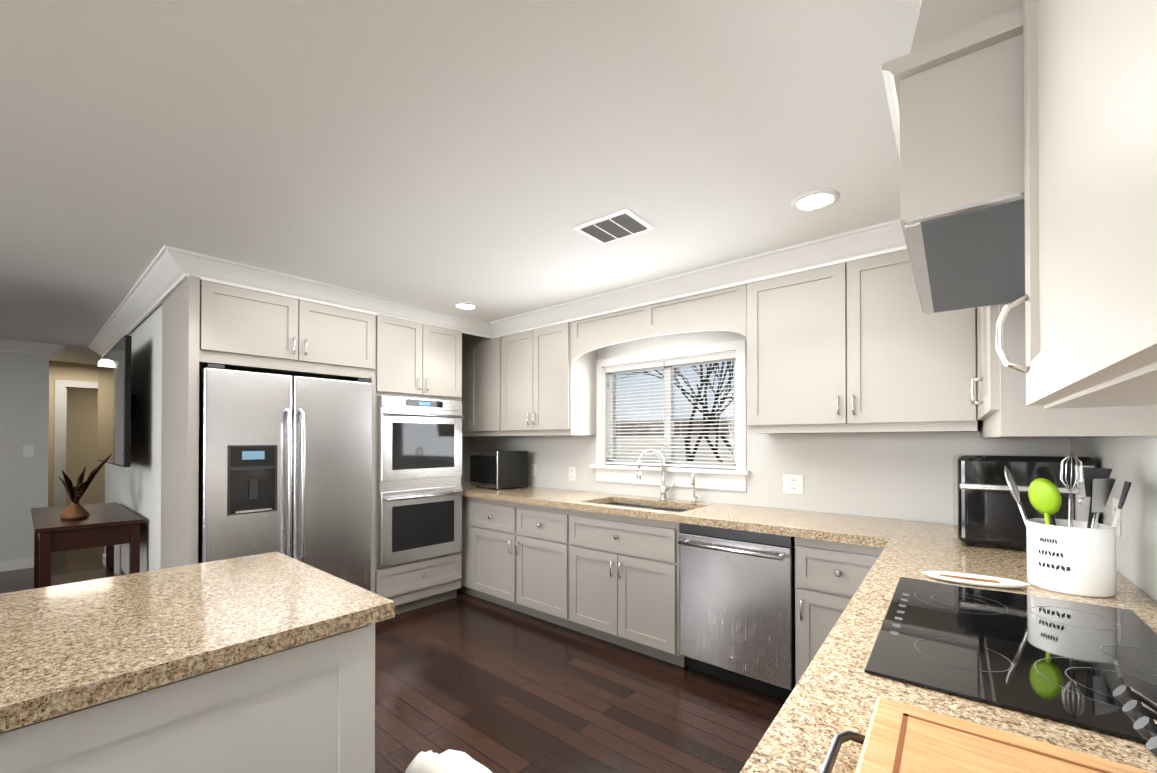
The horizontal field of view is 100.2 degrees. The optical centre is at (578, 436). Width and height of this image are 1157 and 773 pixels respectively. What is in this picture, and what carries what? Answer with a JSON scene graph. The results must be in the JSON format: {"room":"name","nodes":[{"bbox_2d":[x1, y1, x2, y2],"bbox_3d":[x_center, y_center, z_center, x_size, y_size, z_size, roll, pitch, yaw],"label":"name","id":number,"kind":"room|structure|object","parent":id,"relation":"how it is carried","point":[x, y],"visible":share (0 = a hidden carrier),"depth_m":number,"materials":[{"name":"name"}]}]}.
{"room":"kitchen","nodes":[
{"label":"kitchen","id":0,"kind":"room"},
{"bbox_2d":[0,351,48,561],"bbox_3d":[-7.435,0.176,3.183,0.120,2.350,5.320,0,-1,41],"label":"wall","id":1,"kind":"structure","parent":0,"point":[24,398],"depth_m":5.02,"materials":[{"name":"white paint"}]},
{"bbox_2d":[0,558,33,571],"bbox_3d":[-7.380,1.301,3.136,0.014,0.100,5.334,0,-1,41],"label":"baseboard","id":2,"kind":"structure","parent":1,"relation":"attached to","point":[16,564],"depth_m":4.98,"materials":[{"name":"white wood"}]},
{"bbox_2d":[23,445,33,456],"bbox_3d":[-5.741,0.147,5.050,0.010,0.118,0.075,0,-1,41],"label":"light switch","id":3,"kind":"object","parent":1,"relation":"attached to","point":[28,450],"visible":1,"depth_m":5.05,"materials":[{"name":"white plastic"}]},
{"bbox_2d":[0,338,65,356],"bbox_3d":[-7.304,-0.943,3.159,0.121,0.112,5.441,0,-1,41],"label":"crown molding","id":4,"kind":"structure","parent":1,"relation":"attached to","point":[7,345],"depth_m":5.02,"materials":[{"name":"white wood"}]},
{"bbox_2d":[48,361,97,506],"bbox_3d":[-6.131,0.208,6.995,0.120,2.350,3.600,0,-1,41],"label":"wall","id":5,"kind":"structure","parent":0,"point":[72,371],"depth_m":6.21,"materials":[{"name":"beige paint"}]},
{"bbox_2d":[54,379,97,506],"bbox_3d":[-6.451,0.322,6.611,0.135,2.115,0.970,0,-1,41],"label":"door frame","id":6,"kind":"structure","parent":5,"relation":"attached to","point":[61,386],"depth_m":6.24,"materials":[{"name":"white wood"}]},
{"bbox_2d":[66,388,104,505],"bbox_3d":[-8.017,0.221,8.621,0.100,2.350,3.840,0,-1,41],"label":"wall","id":7,"kind":"structure","parent":0,"point":[81,428],"depth_m":8.17,"materials":[{"name":"beige paint"}]},
{"bbox_2d":[104,303,161,574],"bbox_3d":[-3.918,0.185,4.264,3.199,2.350,0.090,0,-1,41],"label":"wall","id":8,"kind":"structure","parent":0,"point":[135,487],"depth_m":3.64,"materials":[{"name":"white paint"}]},
{"bbox_2d":[103,554,120,575],"bbox_3d":[-3.952,1.310,4.215,3.198,0.100,0.013,0,-1,41],"label":"baseboard","id":9,"kind":"structure","parent":8,"relation":"attached to","point":[116,573],"depth_m":4.67,"materials":[{"name":"white wood"}]},
{"bbox_2d":[97,335,135,466],"bbox_3d":[-3.701,-0.242,3.921,1.660,0.910,0.150,0,-1,41],"label":"television","id":10,"kind":"object","parent":8,"relation":"attached to","point":[116,405],"visible":1,"depth_m":3.62,"materials":[{"name":"black"}]},
{"bbox_2d":[88,245,199,356],"bbox_3d":[-3.712,-0.936,3.942,4.181,0.112,0.120,0,-1,41],"label":"crown molding","id":11,"kind":"structure","parent":8,"relation":"attached to","point":[167,273],"depth_m":3.13,"materials":[{"name":"white wood"}]},
{"bbox_2d":[0,546,785,772],"bbox_3d":[-4.988,1.371,3.164,14.600,0.040,8.700,0,-1,41],"label":"floor","id":12,"kind":"structure","parent":0,"point":[493,687],"depth_m":2.48,"materials":[{"name":"brown wood"}]},
{"bbox_2d":[31,502,143,588],"bbox_3d":[-3.841,0.974,3.749,1.480,0.765,0.520,0,-1,41],"label":"console table","id":13,"kind":"object","parent":12,"relation":"on","point":[109,526],"visible":0.6,"depth_m":3.41,"materials":[{"name":"brown wood"}]},
{"bbox_2d":[58,454,111,519],"bbox_3d":[-3.695,0.357,3.610,0.787,0.466,0.252,0,-1,41],"label":"potted plant","id":14,"kind":"object","parent":13,"relation":"on","point":[75,509],"visible":1,"depth_m":3.49,"materials":[{"name":"brown"}]},
{"bbox_2d":[0,623,374,772],"bbox_3d":[-1.975,0.881,0.056,0.758,0.889,3.668,0,-1,41],"label":"base cabinet","id":15,"kind":"object","parent":12,"relation":"on","point":[308,707],"visible":0.44,"depth_m":0.98,"materials":[{"name":"grey wood"}]},
{"bbox_2d":[0,551,394,732],"bbox_3d":[-1.781,0.417,0.283,0.830,0.038,3.110,0,-1,41],"label":"countertop","id":16,"kind":"structure","parent":15,"relation":"on","point":[68,648],"depth_m":1.05,"materials":[{"name":"stone"}]},
{"bbox_2d":[160,275,375,592],"bbox_3d":[-2.089,0.178,3.325,0.796,2.350,1.073,0,-1,41],"label":"surround","id":17,"kind":"object","parent":12,"relation":"on","point":[204,322],"visible":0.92,"depth_m":2.95,"materials":[{"name":"grey paint"}]},
{"bbox_2d":[198,363,371,590],"bbox_3d":[-2.049,0.463,3.303,0.842,1.750,0.969,0,-1,41],"label":"refrigerator","id":18,"kind":"object","parent":12,"relation":"on","point":[285,464],"visible":0.58,"depth_m":3.01,"materials":[{"name":"grey metal"}]},
{"bbox_2d":[375,314,461,614],"bbox_3d":[-1.492,0.183,4.016,0.793,2.350,0.750,0,-1,41],"label":"tall cabinet","id":19,"kind":"object","parent":12,"relation":"on","point":[414,359],"visible":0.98,"depth_m":3.75,"materials":[{"name":"grey wood"}]},
{"bbox_2d":[377,395,464,567],"bbox_3d":[-1.189,0.324,3.754,0.116,1.251,0.706,0,-1,41],"label":"double oven","id":20,"kind":"object","parent":19,"relation":"in","point":[419,504],"visible":1,"depth_m":3.71,"materials":[{"name":"silver metal"}]},
{"bbox_2d":[405,749,492,772],"bbox_3d":[-0.448,1.257,1.758,0.365,0.166,0.237,0,-1,41],"label":"dog","id":21,"kind":"object","parent":12,"relation":"on","point":[449,761],"visible":1,"depth_m":1.77},
{"bbox_2d":[457,496,472,595],"bbox_3d":[-0.990,0.933,4.524,0.883,0.860,0.617,0,-1,41],"label":"base cabinet","id":22,"kind":"object","parent":12,"relation":"on","point":[467,502],"depth_m":4.11,"materials":[{"name":"grey wood"}]},
{"bbox_2d":[473,497,612,630],"bbox_3d":[-0.258,0.927,3.894,1.164,0.860,0.617,0,-1,41],"label":"base cabinet","id":23,"kind":"object","parent":12,"relation":"on","point":[525,555],"depth_m":3.61,"materials":[{"name":"grey wood"}]},
{"bbox_2d":[577,502,687,666],"bbox_3d":[0.423,0.923,3.307,0.916,0.860,0.617,0,-1,41],"label":"base cabinet","id":24,"kind":"object","parent":12,"relation":"on","point":[612,578],"depth_m":3.00,"materials":[{"name":"grey wood"}]},
{"bbox_2d":[678,523,794,700],"bbox_3d":[0.986,0.918,2.772,0.612,0.860,0.660,0,-1,41],"label":"dishwasher","id":25,"kind":"object","parent":12,"relation":"on","point":[737,606],"visible":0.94,"depth_m":2.54,"materials":[{"name":"grey metal"}]},
{"bbox_2d":[795,537,883,685],"bbox_3d":[1.391,0.915,2.451,0.398,0.860,0.653,0,-1,41],"label":"base cabinet","id":26,"kind":"object","parent":12,"relation":"on","point":[830,576],"visible":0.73,"depth_m":2.29,"materials":[{"name":"grey wood"}]},
{"bbox_2d":[0,0,918,364],"bbox_3d":[-4.988,-1.018,3.183,14.600,0.040,8.700,0,-1,41],"label":"ceiling","id":27,"kind":"structure","parent":0,"point":[486,156],"depth_m":1.66,"materials":[{"name":"white paint"}]},
{"bbox_2d":[196,254,491,338],"bbox_3d":[-1.471,-0.940,3.433,0.120,0.112,2.010,0,-1,41],"label":"crown molding","id":28,"kind":"structure","parent":27,"relation":"attached to","point":[212,269],"depth_m":3.19,"materials":[{"name":"white wood"}]},
{"bbox_2d":[452,302,477,309],"bbox_3d":[-0.857,-0.989,3.664,0.190,0.010,0.190,0,-1,41],"label":"recessed light","id":29,"kind":"object","parent":27,"relation":"in","point":[464,305],"visible":1,"depth_m":3.65,"materials":[{"name":"white plastic"}]},
{"bbox_2d":[573,208,654,243],"bbox_3d":[0.169,-0.999,2.317,0.318,0.013,0.255,0,-1,41],"label":"ceiling vent","id":30,"kind":"object","parent":27,"relation":"in","point":[620,224],"visible":1,"depth_m":2.29,"materials":[{"name":"white metal"}]},
{"bbox_2d":[488,219,906,337],"bbox_3d":[0.446,-0.942,3.200,3.329,0.112,0.120,0,-1,41],"label":"crown molding","id":31,"kind":"structure","parent":27,"relation":"attached to","point":[886,237],"depth_m":2.83,"materials":[{"name":"white wood"}]},
{"bbox_2d":[791,189,839,211],"bbox_3d":[1.006,-1.002,2.059,0.190,0.010,0.190,0,-1,41],"label":"recessed light","id":32,"kind":"object","parent":27,"relation":"in","point":[815,200],"visible":1,"depth_m":2.06,"materials":[{"name":"white plastic"}]},
{"bbox_2d":[461,437,470,481],"bbox_3d":[-1.944,0.185,4.194,0.120,2.350,2.380,0,-1,41],"label":"wall","id":33,"kind":"structure","parent":0,"point":[466,450],"depth_m":5.01,"materials":[{"name":"white paint"}]},
{"bbox_2d":[471,331,1070,524],"bbox_3d":[-1.129,0.193,5.141,10.120,2.350,0.120,0,-1,41],"label":"wall","id":34,"kind":"structure","parent":0,"point":[906,476],"depth_m":2.85,"materials":[{"name":"white paint"}]},
{"bbox_2d":[461,333,472,436],"bbox_3d":[-1.046,-0.496,4.763,0.500,0.980,0.347,0,-1,41],"label":"upper cabinet","id":35,"kind":"object","parent":34,"relation":"attached to","point":[467,340],"depth_m":4.56,"materials":[{"name":"grey paint"}]},
{"bbox_2d":[473,335,504,436],"bbox_3d":[-0.704,-0.498,4.468,0.519,0.980,0.347,0,-1,41],"label":"upper cabinet","id":36,"kind":"object","parent":34,"relation":"attached to","point":[488,354],"depth_m":4.34,"materials":[{"name":"grey paint"}]},
{"bbox_2d":[530,464,535,476],"bbox_3d":[-0.415,0.307,4.441,0.075,0.118,0.007,0,-1,41],"label":"electrical outlet","id":37,"kind":"object","parent":34,"relation":"attached to","point":[532,470],"visible":1,"depth_m":4.44,"materials":[{"name":"white plastic"}]},
{"bbox_2d":[505,322,597,435],"bbox_3d":[-0.289,-0.501,4.111,0.876,0.980,0.347,0,-1,41],"label":"upper cabinet","id":38,"kind":"object","parent":34,"relation":"attached to","point":[536,382],"depth_m":3.89,"materials":[{"name":"grey paint"}]},
{"bbox_2d":[569,467,574,480],"bbox_3d":[-0.055,0.314,4.131,0.075,0.118,0.007,0,-1,41],"label":"electrical outlet","id":39,"kind":"object","parent":34,"relation":"attached to","point":[571,473],"visible":1,"depth_m":4.13,"materials":[{"name":"white plastic"}]},
{"bbox_2d":[571,284,746,361],"bbox_3d":[0.568,-0.787,3.388,1.366,0.420,0.327,0,-1,41],"label":"valance board","id":40,"kind":"object","parent":34,"relation":"attached to","point":[723,310],"visible":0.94,"depth_m":3.17,"materials":[{"name":"grey paint"}]},
{"bbox_2d":[590,339,750,490],"bbox_3d":[0.644,-0.138,3.577,1.300,0.985,0.180,0,-1,41],"label":"window unit","id":41,"kind":"structure","parent":34,"relation":"in","point":[665,369],"depth_m":3.55,"materials":[{"name":"white wood"}]},
{"bbox_2d":[605,352,735,468],"bbox_3d":[0.643,-0.172,3.577,1.088,0.773,0.042,0,-1,41],"label":"window blinds","id":42,"kind":"object","parent":41,"relation":"attached to","point":[702,359],"visible":0.9,"depth_m":3.51,"materials":[{"name":"white plastic"}]},
{"bbox_2d":[461,481,892,544],"bbox_3d":[0.087,0.471,3.580,3.750,0.042,0.649,0,-1,41],"label":"countertop","id":43,"kind":"structure","parent":34,"relation":"attached to","point":[841,528],"depth_m":2.84,"materials":[{"name":"stone"}]},
{"bbox_2d":[470,450,527,489],"bbox_3d":[-0.731,0.291,4.407,0.326,0.329,0.460,0,-1,-41],"label":"microwave","id":44,"kind":"object","parent":43,"relation":"on","point":[498,469],"visible":1,"depth_m":4.25,"materials":[{"name":"black plastic"}]},
{"bbox_2d":[607,502,687,511],"bbox_3d":[0.430,0.566,3.254,0.776,0.150,0.386,0,-1,41],"label":"sink","id":45,"kind":"object","parent":43,"relation":"in","point":[650,507],"visible":0.12,"depth_m":3.45,"materials":[{"name":"silver metal"}]},
{"bbox_2d":[637,449,700,502],"bbox_3d":[0.624,0.267,3.341,0.419,0.360,0.184,0,-1,41],"label":"faucet","id":46,"kind":"object","parent":43,"relation":"on","point":[664,490],"visible":1,"depth_m":3.41,"materials":[{"name":"silver metal"}]},
{"bbox_2d":[783,474,803,494],"bbox_3d":[1.312,0.290,2.953,0.120,0.118,0.007,0,-1,41],"label":"electrical outlet","id":47,"kind":"object","parent":34,"relation":"attached to","point":[793,484],"visible":1,"depth_m":2.95,"materials":[{"name":"white plastic"}]},
{"bbox_2d":[747,249,978,433],"bbox_3d":[1.460,-0.513,2.581,1.032,0.980,0.383,0,-1,41],"label":"upper cabinet","id":48,"kind":"object","parent":34,"relation":"attached to","point":[865,345],"visible":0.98,"depth_m":2.43,"materials":[{"name":"grey paint"}]},
{"bbox_2d":[1071,436,1156,601],"bbox_3d":[-0.213,0.142,-1.061,0.120,2.350,8.700,0,-1,38],"label":"wall","id":49,"kind":"structure","parent":0,"point":[1133,460],"depth_m":1.43,"materials":[{"name":"white paint"}]},
{"bbox_2d":[740,519,1156,772],"bbox_3d":[0.373,0.444,0.315,0.907,0.042,5.223,0,-1,41],"label":"countertop","id":50,"kind":"structure","parent":49,"relation":"attached to","point":[837,689],"depth_m":0.83,"materials":[{"name":"stone"}]},
{"bbox_2d":[921,571,1029,587],"bbox_3d":[1.167,0.423,1.430,0.249,0.017,0.101,0,-1,41],"label":"spoon rest","id":51,"kind":"object","parent":50,"relation":"on","point":[976,580],"visible":1,"depth_m":1.42,"materials":[{"name":"white ceramic"}]},
{"bbox_2d":[819,697,1153,772],"bbox_3d":[0.371,0.403,0.423,0.325,0.041,0.565,0,-1,38],"label":"cutting board","id":52,"kind":"object","parent":50,"relation":"on","point":[899,737],"visible":0.96,"depth_m":0.59,"materials":[{"name":"brown wood"}]},
{"bbox_2d":[864,577,1156,743],"bbox_3d":[0.937,0.425,1.031,0.475,0.006,0.760,0,-1,38],"label":"cooktop","id":53,"kind":"object","parent":50,"relation":"in","point":[1077,664],"visible":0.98,"depth_m":0.95,"materials":[{"name":"black glass"}]},
{"bbox_2d":[953,454,1097,547],"bbox_3d":[1.767,0.255,1.947,0.395,0.362,0.338,0,-1,35],"label":"toaster oven","id":54,"kind":"object","parent":50,"relation":"on","point":[986,510],"visible":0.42,"depth_m":1.86,"materials":[{"name":"black metal"}]},
{"bbox_2d":[1004,453,1131,597],"bbox_3d":[1.395,0.238,1.392,0.253,0.386,0.198,0,-1,41],"label":"utensil crock","id":55,"kind":"object","parent":50,"relation":"on","point":[1070,556],"visible":0.98,"depth_m":1.34,"materials":[{"name":"white ceramic"}]},
{"bbox_2d":[1113,685,1156,757],"bbox_3d":[0.675,0.318,0.425,0.265,0.211,0.185,0,-1,41],"label":"knife block","id":56,"kind":"object","parent":50,"relation":"on","point":[1139,709],"visible":1,"depth_m":0.51,"materials":[{"name":"silver metal"}]},
{"bbox_2d":[882,0,1024,314],"bbox_3d":[0.962,-0.689,1.001,0.532,0.654,0.808,0,-1,38],"label":"range hood","id":57,"kind":"object","parent":49,"relation":"attached to","point":[954,82],"visible":0.52,"depth_m":0.80,"materials":[{"name":"grey paint"}]},
{"bbox_2d":[970,302,1156,437],"bbox_3d":[1.572,-0.505,1.626,0.381,1.012,0.936,0,-1,41],"label":"upper cabinet","id":58,"kind":"object","parent":49,"relation":"attached to","point":[1004,411],"visible":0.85,"depth_m":1.31,"materials":[{"name":"grey paint"}]},
{"bbox_2d":[1011,0,1156,408],"bbox_3d":[0.591,-0.533,0.295,0.446,0.978,0.769,0,-1,41],"label":"upper cabinet","id":59,"kind":"object","parent":49,"relation":"attached to","point":[1122,391],"depth_m":0.66,"materials":[{"name":"grey paint"}]},
{"bbox_2d":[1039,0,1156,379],"bbox_3d":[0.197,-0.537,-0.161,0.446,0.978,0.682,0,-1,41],"label":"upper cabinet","id":60,"kind":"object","parent":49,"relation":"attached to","point":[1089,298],"depth_m":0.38,"materials":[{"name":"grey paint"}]},
{"bbox_2d":[1113,498,1120,536],"bbox_3d":[1.738,0.258,1.563,0.007,0.118,0.075,0,-1,38],"label":"electrical outlet","id":61,"kind":"object","parent":49,"relation":"attached to","point":[1115,506],"visible":0.56,"depth_m":1.55,"materials":[{"name":"white plastic"}]},
{"label":"outside","id":62,"kind":"structure","parent":0,"visible":0},
{"bbox_2d":[616,361,733,462],"bbox_3d":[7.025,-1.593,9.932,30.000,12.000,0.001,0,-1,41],"label":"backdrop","id":63,"kind":"structure","parent":62,"point":[662,409],"depth_m":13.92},
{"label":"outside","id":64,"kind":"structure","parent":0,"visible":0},
{"bbox_2d":[616,361,733,461],"bbox_3d":[5.580,-0.962,7.964,11.403,6.321,7.472,0,-1,41],"label":"tree","id":65,"kind":"object","parent":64,"point":[706,407],"depth_m":9.16,"materials":[{"name":"brown plant"}]}
]}

